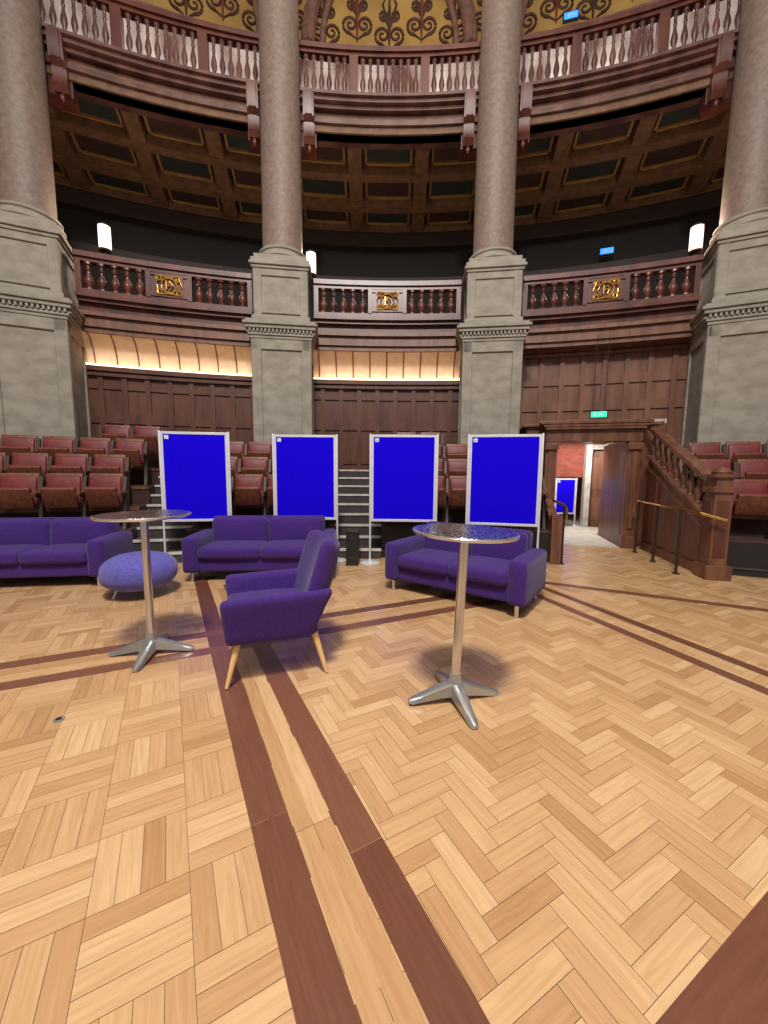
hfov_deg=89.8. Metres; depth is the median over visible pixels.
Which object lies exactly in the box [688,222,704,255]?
lamp
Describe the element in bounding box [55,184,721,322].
wall
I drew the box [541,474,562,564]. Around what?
wall
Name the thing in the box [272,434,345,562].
display board
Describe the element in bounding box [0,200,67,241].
column base
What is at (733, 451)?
seats
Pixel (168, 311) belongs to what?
gallery balustrade
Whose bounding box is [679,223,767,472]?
pedestal
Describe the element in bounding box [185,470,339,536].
tiers
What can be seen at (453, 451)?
seats
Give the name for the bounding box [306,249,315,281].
lamp
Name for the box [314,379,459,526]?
wall
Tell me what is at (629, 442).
door
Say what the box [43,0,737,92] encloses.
wall
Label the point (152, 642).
table
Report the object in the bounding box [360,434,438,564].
display board
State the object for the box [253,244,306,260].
column base
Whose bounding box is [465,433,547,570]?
display board
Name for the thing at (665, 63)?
gallery balustrade
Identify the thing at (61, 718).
socket
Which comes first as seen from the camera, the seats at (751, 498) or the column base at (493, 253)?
the seats at (751, 498)
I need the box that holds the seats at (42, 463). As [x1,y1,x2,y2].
[0,452,132,505]
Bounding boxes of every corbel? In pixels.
[45,25,79,114]
[246,80,317,160]
[459,83,532,161]
[698,31,734,120]
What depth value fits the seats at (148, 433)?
8.17 m
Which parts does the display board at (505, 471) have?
frame, felt panel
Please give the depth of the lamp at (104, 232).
7.79 m
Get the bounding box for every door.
[519,419,664,548]
[588,451,603,526]
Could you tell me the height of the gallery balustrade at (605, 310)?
1.480 m
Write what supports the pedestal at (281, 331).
on the floor
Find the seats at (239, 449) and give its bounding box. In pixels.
[230,441,271,462]
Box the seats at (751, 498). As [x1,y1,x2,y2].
[732,479,767,538]
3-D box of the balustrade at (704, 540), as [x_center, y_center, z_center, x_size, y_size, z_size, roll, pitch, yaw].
[4.919,-0.339,6.376,0.320,2.378,2.280,2,6,11]
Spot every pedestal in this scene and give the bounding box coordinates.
[0,215,92,446]
[242,256,318,441]
[455,259,532,443]
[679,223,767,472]
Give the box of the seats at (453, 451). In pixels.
[439,444,467,475]
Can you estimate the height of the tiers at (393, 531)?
1.504 m
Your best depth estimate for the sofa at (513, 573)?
4.43 m
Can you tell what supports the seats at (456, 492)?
on the tiers at (393, 531)
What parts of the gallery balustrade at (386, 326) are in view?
balustrade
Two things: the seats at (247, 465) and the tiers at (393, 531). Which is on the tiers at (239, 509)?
the seats at (247, 465)
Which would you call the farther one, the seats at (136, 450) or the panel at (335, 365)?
the panel at (335, 365)
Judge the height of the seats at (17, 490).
0.906 m
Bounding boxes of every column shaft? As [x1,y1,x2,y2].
[0,0,57,219]
[258,0,302,252]
[473,0,521,253]
[719,0,767,225]
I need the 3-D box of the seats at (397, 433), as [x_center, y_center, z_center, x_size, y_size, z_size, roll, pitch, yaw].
[0.800,-1.433,9.036,1.183,0.906,0.431,1,6,3]
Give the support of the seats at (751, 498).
on the tiers at (747, 555)
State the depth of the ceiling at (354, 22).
11.14 m
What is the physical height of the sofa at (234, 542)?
0.809 m
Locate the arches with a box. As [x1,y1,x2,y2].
[134,0,660,42]
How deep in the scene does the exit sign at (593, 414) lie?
8.44 m
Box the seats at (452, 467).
[438,459,466,504]
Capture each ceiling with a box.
[44,52,735,232]
[141,0,651,45]
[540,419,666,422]
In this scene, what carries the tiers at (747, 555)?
on the floor
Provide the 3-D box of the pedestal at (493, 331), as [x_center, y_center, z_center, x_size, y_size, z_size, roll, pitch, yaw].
[2.422,-2.436,9.052,1.550,5.930,1.550,1,6,8]
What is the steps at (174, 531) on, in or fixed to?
on the floor
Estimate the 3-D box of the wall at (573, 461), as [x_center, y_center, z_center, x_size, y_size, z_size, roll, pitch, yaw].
[5.837,-0.961,11.165,3.095,2.600,4.075,2,6,15]
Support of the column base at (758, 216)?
on the pedestal at (725, 397)
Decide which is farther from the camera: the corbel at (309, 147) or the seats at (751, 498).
the corbel at (309, 147)
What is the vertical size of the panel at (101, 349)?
0.690 m
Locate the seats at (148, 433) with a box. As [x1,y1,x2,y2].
[95,424,163,467]
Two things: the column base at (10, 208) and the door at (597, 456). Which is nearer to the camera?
the column base at (10, 208)
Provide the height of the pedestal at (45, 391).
5.930 m
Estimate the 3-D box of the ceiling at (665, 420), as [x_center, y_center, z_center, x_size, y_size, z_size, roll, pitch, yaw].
[5.836,-2.309,10.982,3.100,0.100,4.200,2,6,15]
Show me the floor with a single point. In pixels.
(295, 841)
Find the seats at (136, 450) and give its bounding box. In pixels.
[0,434,149,485]
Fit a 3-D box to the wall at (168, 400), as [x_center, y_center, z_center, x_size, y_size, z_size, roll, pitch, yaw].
[-4.780,-1.400,9.169,5.130,3.720,0.478,-1,6,-16]
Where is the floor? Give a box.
[0,515,767,1023]
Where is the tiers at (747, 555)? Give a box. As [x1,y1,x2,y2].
[679,473,767,577]
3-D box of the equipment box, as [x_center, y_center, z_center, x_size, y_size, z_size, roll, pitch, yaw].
[-0.500,0.555,6.176,0.200,0.550,0.320,1,6,0]
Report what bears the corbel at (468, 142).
attached to the column shaft at (500, 49)
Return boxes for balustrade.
[40,0,741,149]
[72,248,253,346]
[313,278,461,351]
[521,254,703,352]
[640,426,738,580]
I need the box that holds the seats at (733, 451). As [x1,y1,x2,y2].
[684,441,767,485]
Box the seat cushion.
[227,588,300,599]
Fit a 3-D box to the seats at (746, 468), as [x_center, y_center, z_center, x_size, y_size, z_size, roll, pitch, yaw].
[6.870,-0.368,5.922,3.428,0.906,0.516,4,7,27]
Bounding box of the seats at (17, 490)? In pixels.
[0,473,130,528]
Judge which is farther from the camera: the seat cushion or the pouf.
the pouf
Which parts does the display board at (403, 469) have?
frame, felt panel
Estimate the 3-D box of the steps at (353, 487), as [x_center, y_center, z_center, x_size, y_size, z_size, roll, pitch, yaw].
[-0.564,-0.143,8.188,1.045,1.506,3.549,1,6,0]
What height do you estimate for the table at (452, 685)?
1.127 m
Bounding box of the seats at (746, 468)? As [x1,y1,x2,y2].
[692,459,767,492]
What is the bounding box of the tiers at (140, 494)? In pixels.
[0,468,159,539]
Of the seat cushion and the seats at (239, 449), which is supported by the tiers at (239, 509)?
the seats at (239, 449)
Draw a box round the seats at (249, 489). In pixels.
[196,474,329,526]
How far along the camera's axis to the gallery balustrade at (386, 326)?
8.90 m
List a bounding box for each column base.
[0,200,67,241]
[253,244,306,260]
[469,246,522,261]
[709,207,767,245]
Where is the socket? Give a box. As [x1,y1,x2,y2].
[53,716,64,722]
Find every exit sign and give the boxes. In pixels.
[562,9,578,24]
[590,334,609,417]
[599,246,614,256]
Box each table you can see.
[89,510,193,671]
[408,523,519,728]
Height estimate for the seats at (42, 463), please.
0.906 m
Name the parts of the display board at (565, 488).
felt panel, frame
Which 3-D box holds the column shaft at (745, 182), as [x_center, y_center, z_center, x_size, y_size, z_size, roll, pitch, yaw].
[7.036,-9.835,6.932,1.000,8.620,1.000,3,7,24]
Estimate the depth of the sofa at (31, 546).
5.02 m
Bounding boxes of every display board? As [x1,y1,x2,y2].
[158,430,231,552]
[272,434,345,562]
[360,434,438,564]
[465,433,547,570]
[554,478,579,526]
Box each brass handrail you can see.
[552,499,567,564]
[632,500,727,574]
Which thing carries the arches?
attached to the ceiling at (354, 22)
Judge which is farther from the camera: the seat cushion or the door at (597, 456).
the door at (597, 456)
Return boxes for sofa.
[0,517,133,585]
[181,515,336,581]
[385,521,546,617]
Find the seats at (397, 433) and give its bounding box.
[393,432,443,457]
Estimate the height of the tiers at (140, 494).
1.504 m
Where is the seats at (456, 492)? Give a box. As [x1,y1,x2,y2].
[384,476,549,529]
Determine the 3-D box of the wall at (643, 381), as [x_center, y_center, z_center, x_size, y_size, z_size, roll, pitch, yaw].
[4.876,-1.654,9.132,5.130,4.400,0.478,2,6,16]
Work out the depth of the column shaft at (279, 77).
8.10 m
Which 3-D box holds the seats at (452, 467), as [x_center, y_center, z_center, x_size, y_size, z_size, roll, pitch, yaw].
[1.479,-0.585,7.487,2.866,0.906,0.486,1,6,5]
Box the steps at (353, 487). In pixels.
[335,470,380,558]
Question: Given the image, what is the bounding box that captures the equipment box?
[346,528,359,565]
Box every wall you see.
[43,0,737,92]
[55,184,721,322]
[86,364,253,467]
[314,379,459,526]
[519,340,689,470]
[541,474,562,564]
[556,444,606,526]
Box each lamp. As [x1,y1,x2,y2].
[97,222,112,254]
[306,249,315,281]
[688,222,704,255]
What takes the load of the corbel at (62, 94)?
attached to the column shaft at (26, 159)
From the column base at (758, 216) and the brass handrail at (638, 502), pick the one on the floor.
the brass handrail at (638, 502)
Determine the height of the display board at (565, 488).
1.332 m
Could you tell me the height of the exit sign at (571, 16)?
0.200 m
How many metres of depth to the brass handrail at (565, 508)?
6.24 m
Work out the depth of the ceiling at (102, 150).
10.00 m
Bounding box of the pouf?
[98,551,177,598]
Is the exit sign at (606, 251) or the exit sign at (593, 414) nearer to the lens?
the exit sign at (593, 414)
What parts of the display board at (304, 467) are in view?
frame, felt panel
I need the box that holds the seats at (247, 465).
[230,456,272,484]
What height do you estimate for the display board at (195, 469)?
2.062 m
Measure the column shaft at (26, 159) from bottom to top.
8.620 m
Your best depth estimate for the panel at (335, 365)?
9.56 m
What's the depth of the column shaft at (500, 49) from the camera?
8.09 m
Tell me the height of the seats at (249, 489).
0.906 m
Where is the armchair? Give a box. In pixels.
[219,530,339,688]
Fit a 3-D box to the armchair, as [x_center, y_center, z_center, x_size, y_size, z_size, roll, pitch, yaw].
[-0.786,0.677,3.014,0.879,0.985,0.754,-2,7,-19]
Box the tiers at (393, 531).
[381,486,549,561]
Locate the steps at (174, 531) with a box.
[133,476,195,562]
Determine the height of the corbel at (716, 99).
1.050 m

